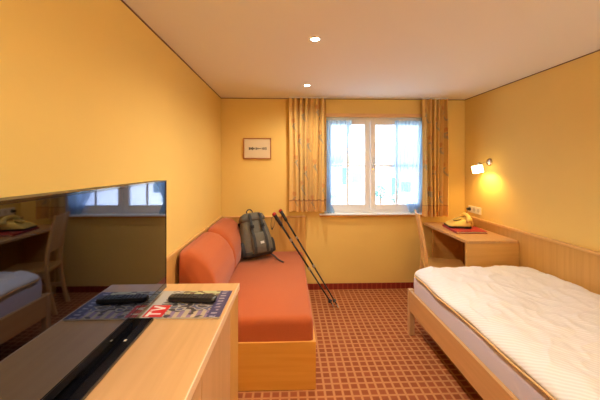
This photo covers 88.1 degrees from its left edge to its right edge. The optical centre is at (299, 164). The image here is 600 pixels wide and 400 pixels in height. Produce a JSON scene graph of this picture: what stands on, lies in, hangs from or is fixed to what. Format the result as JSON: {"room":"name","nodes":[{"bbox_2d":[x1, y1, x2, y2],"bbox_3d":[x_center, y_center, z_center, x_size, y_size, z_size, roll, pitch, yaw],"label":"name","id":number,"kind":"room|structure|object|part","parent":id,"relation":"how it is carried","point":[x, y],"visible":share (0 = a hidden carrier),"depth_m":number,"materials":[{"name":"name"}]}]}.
{"room":"hotel room","nodes":[
{"label":"hotel room","id":0,"kind":"room"},
{"bbox_2d":[0,0,220,255],"bbox_3d":[-0.990,0.350,1.056,0.280,2.300,5.840,0,0,-2],"label":"wall","id":1,"kind":"structure","parent":0,"point":[90,96],"depth_m":1.33,"materials":[{"name":"yellow paint"}]},
{"bbox_2d":[167,216,222,283],"bbox_3d":[-0.838,1.014,1.061,0.021,0.822,5.279,0,0,-2],"label":"trim","id":2,"kind":"structure","parent":1,"relation":"attached to","point":[172,258],"depth_m":2.19,"materials":[{"name":"brown wood"}]},
{"bbox_3d":[-0.838,0.614,1.061,0.021,0.022,5.279,0,0,-2],"label":"cap rail","id":3,"kind":"part","parent":2,"relation":"part of","materials":[{"name":"brown wood"}]},
{"bbox_2d":[121,0,599,99],"bbox_3d":[0.633,-0.796,1.113,2.966,0.007,5.280,0,0,-2],"label":"trim","id":4,"kind":"structure","parent":1,"relation":"attached to","point":[121,0],"depth_m":2.79,"materials":[{"name":"brown"}]},
{"bbox_2d":[221,99,464,283],"bbox_3d":[0.535,0.350,3.891,2.966,2.300,0.280,0,0,-2],"label":"wall","id":5,"kind":"structure","parent":0,"point":[341,249],"depth_m":3.75,"materials":[{"name":"yellow paint"}]},
{"bbox_2d":[243,138,270,158],"bbox_3d":[-0.510,-0.197,3.703,0.331,0.250,0.021,0,0,-2],"label":"picture","id":6,"kind":"object","parent":5,"relation":"attached to","point":[253,148],"visible":1,"depth_m":3.70,"materials":[{"name":"paper"}]},
{"bbox_2d":[223,216,305,271],"bbox_3d":[-0.419,1.056,3.702,0.979,0.889,0.029,0,0,-2],"label":"trim","id":7,"kind":"structure","parent":5,"relation":"attached to","point":[298,223],"depth_m":3.71,"materials":[{"name":"brown wood"}]},
{"bbox_3d":[-0.419,0.618,3.702,0.979,0.014,0.029,0,0,-2],"label":"cap rail","id":8,"kind":"part","parent":7,"relation":"part of","materials":[{"name":"brown wood"}]},
{"bbox_2d":[307,282,413,289],"bbox_3d":[1.034,1.465,3.762,1.919,0.070,0.012,0,0,-2],"label":"baseboard","id":9,"kind":"structure","parent":5,"relation":"attached to","point":[397,285],"depth_m":3.75,"materials":[{"name":"carpet"}]},
{"bbox_2d":[324,117,421,212],"bbox_3d":[0.925,0.000,3.820,1.265,1.170,0.130,0,0,-2],"label":"window","id":10,"kind":"structure","parent":5,"relation":"in","point":[369,123],"depth_m":3.81,"materials":[{"name":"white paint"}]},
{"bbox_2d":[326,120,352,212],"bbox_3d":[0.474,0.024,3.744,0.322,1.137,0.044,0,0,-2],"label":"sheer curtain","id":11,"kind":"object","parent":10,"relation":"hanging from","point":[338,131],"visible":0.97,"depth_m":3.74,"materials":[{"name":"white fabric"}]},
{"bbox_2d":[393,120,421,212],"bbox_3d":[1.339,0.024,3.774,0.400,1.137,0.044,0,0,-2],"label":"sheer curtain","id":12,"kind":"object","parent":10,"relation":"hanging from","point":[407,156],"visible":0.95,"depth_m":3.77,"materials":[{"name":"white fabric"}]},
{"bbox_2d":[326,113,421,116],"bbox_3d":[0.927,-0.600,3.752,1.325,0.040,0.024,0,0,-2],"label":"trim","id":13,"kind":"structure","parent":5,"relation":"attached to","point":[327,114],"depth_m":3.74,"materials":[{"name":"brown wood"}]},
{"bbox_2d":[319,212,429,216],"bbox_3d":[0.917,0.604,3.762,1.365,0.042,0.105,0,0,-2],"label":"windowsill","id":14,"kind":"structure","parent":5,"relation":"attached to","point":[363,214],"depth_m":3.74,"materials":[{"name":"white paint"}]},
{"bbox_2d":[238,288,482,399],"bbox_3d":[0.633,1.600,1.113,3.526,0.200,5.840,0,0,-2],"label":"floor","id":15,"kind":"structure","parent":0,"point":[365,350],"depth_m":2.43,"materials":[{"name":"carpet"}]},
{"bbox_2d":[85,283,239,399],"bbox_3d":[-0.527,1.016,0.562,0.591,0.969,1.660,0,0,-2],"label":"tv cabinet","id":16,"kind":"object","parent":15,"relation":"on","point":[172,359],"visible":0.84,"depth_m":0.90,"materials":[{"name":"brown wood"}]},
{"bbox_2d":[0,180,166,399],"bbox_3d":[-0.610,0.296,0.845,0.240,0.467,0.852,0,0,-2],"label":"television","id":17,"kind":"object","parent":16,"relation":"on","point":[78,267],"visible":1,"depth_m":0.72,"materials":[{"name":"black plastic"}]},
{"bbox_3d":[-0.606,0.524,0.735,0.240,0.011,0.632,0,0,-2],"label":"stand plate","id":18,"kind":"part","parent":17,"relation":"part of","materials":[{"name":"black plastic"}]},
{"bbox_2d":[136,291,231,318],"bbox_3d":[-0.426,0.528,1.181,0.297,0.005,0.232,0,0,-2],"label":"magazine","id":19,"kind":"object","parent":16,"relation":"on","point":[159,308],"visible":0.77,"depth_m":1.14,"materials":[{"name":"multicoloured paper"}]},
{"bbox_2d":[168,293,216,302],"bbox_3d":[-0.414,0.513,1.196,0.186,0.022,0.046,0,0,2],"label":"remote control","id":20,"kind":"object","parent":19,"relation":"on","point":[177,298],"visible":1,"depth_m":1.18,"materials":[{"name":"black plastic"}]},
{"bbox_3d":[-0.273,0.997,0.649,0.018,0.867,0.380,0,0,-1],"label":"door","id":21,"kind":"part","parent":16,"relation":"part of","materials":[{"name":"brown wood"}]},
{"bbox_3d":[-0.280,0.997,1.033,0.018,0.867,0.380,0,0,-1],"label":"door","id":22,"kind":"part","parent":16,"relation":"part of","materials":[{"name":"brown wood"}]},
{"bbox_3d":[-0.285,1.029,1.309,0.018,0.942,0.165,0,0,-1],"label":"panel","id":23,"kind":"part","parent":16,"relation":"part of","materials":[{"name":"brown wood"}]},
{"bbox_2d":[228,251,315,390],"bbox_3d":[-0.400,1.261,2.867,0.955,0.478,1.638,0,0,-2],"label":"sofa","id":24,"kind":"object","parent":15,"relation":"on","point":[277,341],"visible":0.52,"depth_m":2.07,"materials":[{"name":"orange fabric"}]},
{"bbox_2d":[179,232,234,283],"bbox_3d":[-0.731,0.813,2.546,0.280,0.414,0.760,0,0,-2],"label":"cushion","id":25,"kind":"object","parent":24,"relation":"on","point":[209,258],"visible":0.78,"depth_m":2.28,"materials":[{"name":"fabric"}]},
{"bbox_2d":[208,218,240,267],"bbox_3d":[-0.758,0.811,3.298,0.280,0.418,0.725,0,0,-2],"label":"cushion","id":26,"kind":"object","parent":24,"relation":"on","point":[227,228],"visible":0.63,"depth_m":3.10,"materials":[{"name":"fabric"}]},
{"bbox_2d":[238,209,283,261],"bbox_3d":[-0.437,0.763,3.440,0.532,0.520,0.419,0,0,-2],"label":"backpack","id":27,"kind":"object","parent":24,"relation":"on","point":[256,239],"visible":0.97,"depth_m":3.33,"materials":[{"name":"fabric"}]},
{"bbox_3d":[-0.540,0.596,3.483,0.289,0.134,0.202,0,0,-32],"label":"lid","id":28,"kind":"part","parent":27,"relation":"part of","materials":[{"name":"fabric"}]},
{"bbox_3d":[-0.469,0.964,3.397,0.365,0.119,0.219,0,0,-32],"label":"panel","id":29,"kind":"part","parent":27,"relation":"part of","materials":[{"name":"grey fabric"}]},
{"bbox_3d":[-0.405,1.109,2.871,0.935,0.175,1.623,0,0,-2],"label":"seat mattress","id":30,"kind":"part","parent":24,"relation":"part of","materials":[{"name":"fabric"}]},
{"bbox_2d":[271,212,333,306],"bbox_3d":[0.028,0.994,3.237,0.666,1.011,0.065,0,0,-6],"label":"trekking pole","id":31,"kind":"object","parent":15,"relation":"on","point":[274,214],"visible":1,"depth_m":3.22,"materials":[{"name":"black metal"}]},
{"bbox_2d":[279,209,338,307],"bbox_3d":[0.077,1.009,3.453,0.776,0.982,0.057,0,0,32],"label":"trekking pole","id":32,"kind":"object","parent":15,"relation":"on","point":[280,210],"visible":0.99,"depth_m":3.48,"materials":[{"name":"black metal"}]},
{"bbox_2d":[414,210,464,268],"bbox_3d":[1.494,1.005,3.322,0.490,0.990,0.360,0,0,15],"label":"dining chair","id":33,"kind":"object","parent":15,"relation":"on","point":[425,261],"visible":0.48,"depth_m":3.29,"materials":[{"name":"brown wood"}]},
{"bbox_3d":[1.356,1.005,3.529,0.110,0.990,0.032,0,0,15],"label":"leg","id":34,"kind":"part","parent":33,"relation":"part of","materials":[{"name":"brown wood"}]},
{"bbox_3d":[1.302,0.698,3.374,0.092,0.365,0.298,0,0,15],"label":"backrest","id":35,"kind":"part","parent":33,"relation":"part of","materials":[{"name":"brown wood"}]},
{"bbox_3d":[1.271,1.005,3.212,0.110,0.990,0.032,0,0,15],"label":"leg","id":36,"kind":"part","parent":33,"relation":"part of","materials":[{"name":"brown wood"}]},
{"bbox_3d":[1.530,1.060,3.313,0.415,0.030,0.360,0,0,15],"label":"seat","id":37,"kind":"part","parent":33,"relation":"part of","materials":[{"name":"brown wood"}]},
{"bbox_2d":[408,288,518,399],"bbox_3d":[1.525,1.075,1.768,1.056,0.850,2.051,0,0,-2],"label":"bed","id":38,"kind":"object","parent":15,"relation":"on","point":[483,380],"visible":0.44,"depth_m":1.95,"materials":[{"name":"brown wood"}]},
{"bbox_3d":[0.986,1.301,2.752,0.046,0.398,0.046,0,0,-2],"label":"leg","id":39,"kind":"part","parent":38,"relation":"part of","materials":[{"name":"brown wood"}]},
{"bbox_2d":[414,277,551,399],"bbox_3d":[1.525,1.062,1.784,1.000,0.221,1.977,0,0,-2],"label":"mattress","id":40,"kind":"object","parent":38,"relation":"on","point":[515,381],"visible":0.19,"depth_m":1.73,"materials":[{"name":"white fabric"}]},
{"bbox_2d":[414,265,599,399],"bbox_3d":[1.529,0.906,1.785,1.059,0.115,1.982,0,0,-2],"label":"duvet","id":41,"kind":"object","parent":40,"relation":"on","point":[546,326],"visible":1,"depth_m":1.78,"materials":[{"name":"white fabric"}]},
{"bbox_2d":[423,222,518,266],"bbox_3d":[1.767,1.099,3.327,0.500,0.799,0.926,0,0,-2],"label":"desk","id":42,"kind":"object","parent":15,"relation":"on","point":[490,249],"visible":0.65,"depth_m":2.88,"materials":[{"name":"brown wood"}]},
{"bbox_3d":[2.005,1.013,3.337,0.024,0.574,0.869,0,0,-2],"label":"panel","id":43,"kind":"part","parent":42,"relation":"part of","materials":[{"name":"brown wood"}]},
{"bbox_2d":[442,224,487,233],"bbox_3d":[1.772,0.689,3.351,0.320,0.021,0.423,0,0,6],"label":"folder","id":44,"kind":"object","parent":42,"relation":"on","point":[474,230],"visible":0.84,"depth_m":3.21,"materials":[{"name":"red"}]},
{"bbox_2d":[444,212,472,228],"bbox_3d":[1.746,0.601,3.410,0.279,0.150,0.297,0,0,-2],"label":"telephone","id":45,"kind":"object","parent":44,"relation":"on","point":[461,221],"visible":1,"depth_m":3.33,"materials":[{"name":"yellow plastic"}]},
{"bbox_3d":[1.784,1.113,2.881,0.496,0.772,0.026,0,0,-2],"label":"panel","id":46,"kind":"part","parent":42,"relation":"part of","materials":[{"name":"brown wood"}]},
{"bbox_2d":[123,0,599,99],"bbox_3d":[0.633,-0.900,1.113,3.526,0.200,5.840,0,0,-2],"label":"ceiling","id":47,"kind":"structure","parent":0,"point":[366,49],"depth_m":1.99,"materials":[{"name":"white paint"}]},
{"bbox_2d":[288,97,326,211],"bbox_3d":[0.090,-0.127,3.646,0.455,1.344,0.116,0,0,-2],"label":"curtain","id":48,"kind":"object","parent":47,"relation":"hanging from","point":[307,117],"visible":1,"depth_m":3.64,"materials":[{"name":"fabric"}]},
{"bbox_2d":[310,37,320,41],"bbox_3d":[0.096,-0.796,1.964,0.072,0.006,0.072,0,0,-2],"label":"recessed light","id":49,"kind":"object","parent":47,"relation":"in","point":[313,39],"visible":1,"depth_m":1.97,"materials":[{"name":"silver metal"}]},
{"bbox_2d":[421,98,448,216],"bbox_3d":[1.609,-0.092,3.699,0.318,1.414,0.115,0,0,-2],"label":"curtain","id":50,"kind":"object","parent":47,"relation":"hanging from","point":[435,128],"visible":1,"depth_m":3.69,"materials":[{"name":"fabric"}]},
{"bbox_2d":[465,51,599,251],"bbox_3d":[2.255,0.350,1.169,0.280,2.300,5.840,0,0,-2],"label":"wall","id":51,"kind":"structure","parent":0,"point":[540,132],"depth_m":2.66,"materials":[{"name":"yellow paint"}]},
{"bbox_2d":[468,205,480,214],"bbox_3d":[2.023,0.518,3.587,0.012,0.080,0.232,0,0,-2],"label":"power socket","id":52,"kind":"object","parent":51,"relation":"attached to","point":[477,210],"visible":0.98,"depth_m":3.56,"materials":[{"name":"beige plastic"}]},
{"bbox_2d":[471,158,492,172],"bbox_3d":[1.947,0.009,3.320,0.183,0.162,0.084,0,0,-2],"label":"wall lamp","id":53,"kind":"object","parent":51,"relation":"attached to","point":[478,168],"visible":1,"depth_m":3.29,"materials":[{"name":"silver metal"}]},
{"bbox_3d":[1.900,0.045,3.318,0.090,0.090,0.076,0,0,-2],"label":"lamp shade","id":54,"kind":"part","parent":53,"relation":"part of","materials":[{"name":"white"}]},
{"bbox_2d":[465,216,599,294],"bbox_3d":[2.098,1.052,1.163,0.031,0.897,5.279,0,0,-2],"label":"trim","id":55,"kind":"structure","parent":51,"relation":"attached to","point":[577,265],"depth_m":2.48,"materials":[{"name":"brown wood"}]},
{"bbox_3d":[2.098,0.614,1.163,0.031,0.022,5.279,0,0,-2],"label":"cap rail","id":56,"kind":"part","parent":55,"relation":"part of","materials":[{"name":"brown wood"}]},
{"label":"outside","id":57,"kind":"structure","parent":0,"visible":0},
{"bbox_3d":[8.336,4.800,47.820,100.000,0.200,85.000,0,0,-2],"label":"ground","id":58,"kind":"structure","parent":57,"visible":0},
{"bbox_2d":[331,142,405,203],"bbox_3d":[3.520,1.300,28.140,21.000,6.800,9.600,0,0,-2],"label":"house","id":59,"kind":"structure","parent":58,"relation":"on","point":[384,151],"depth_m":24.18,"materials":[{"name":"white"}]},
{"bbox_3d":[2.563,2.700,24.019,0.600,0.800,0.029,0,0,-2],"label":"pane","id":60,"kind":"part","parent":59,"relation":"part of","materials":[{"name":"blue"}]},
{"bbox_2d":[342,168,346,183],"bbox_3d":[3.537,0.850,24.083,0.550,1.300,0.090,0,0,-2],"label":"shutter","id":61,"kind":"object","parent":59,"relation":"hanging from","point":[344,170],"depth_m":24.03,"materials":[{"name":"teal"}]},
{"bbox_3d":[4.412,0.950,24.083,0.800,0.800,0.029,0,0,-2],"label":"pane","id":62,"kind":"part","parent":59,"relation":"part of","materials":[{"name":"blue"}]},
{"bbox_2d":[391,177,398,193],"bbox_3d":[7.434,1.600,24.219,0.550,1.300,0.090,0,0,-2],"label":"shutter","id":63,"kind":"object","parent":59,"relation":"hanging from","point":[393,179],"depth_m":24.17,"materials":[{"name":"teal"}]},
{"bbox_2d":[375,185,387,203],"bbox_3d":[4.725,2.930,18.178,0.868,3.541,0.846,0,0,-2],"label":"bush","id":64,"kind":"object","parent":58,"relation":"on","point":[382,189],"visible":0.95,"depth_m":18.04,"materials":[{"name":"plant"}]},
{"bbox_2d":[388,191,399,203],"bbox_3d":[5.828,3.171,19.222,0.748,3.058,0.749,0,0,-2],"label":"bush","id":65,"kind":"object","parent":58,"relation":"on","point":[393,199],"visible":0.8,"depth_m":19.16,"materials":[{"name":"green plant"}]}
]}

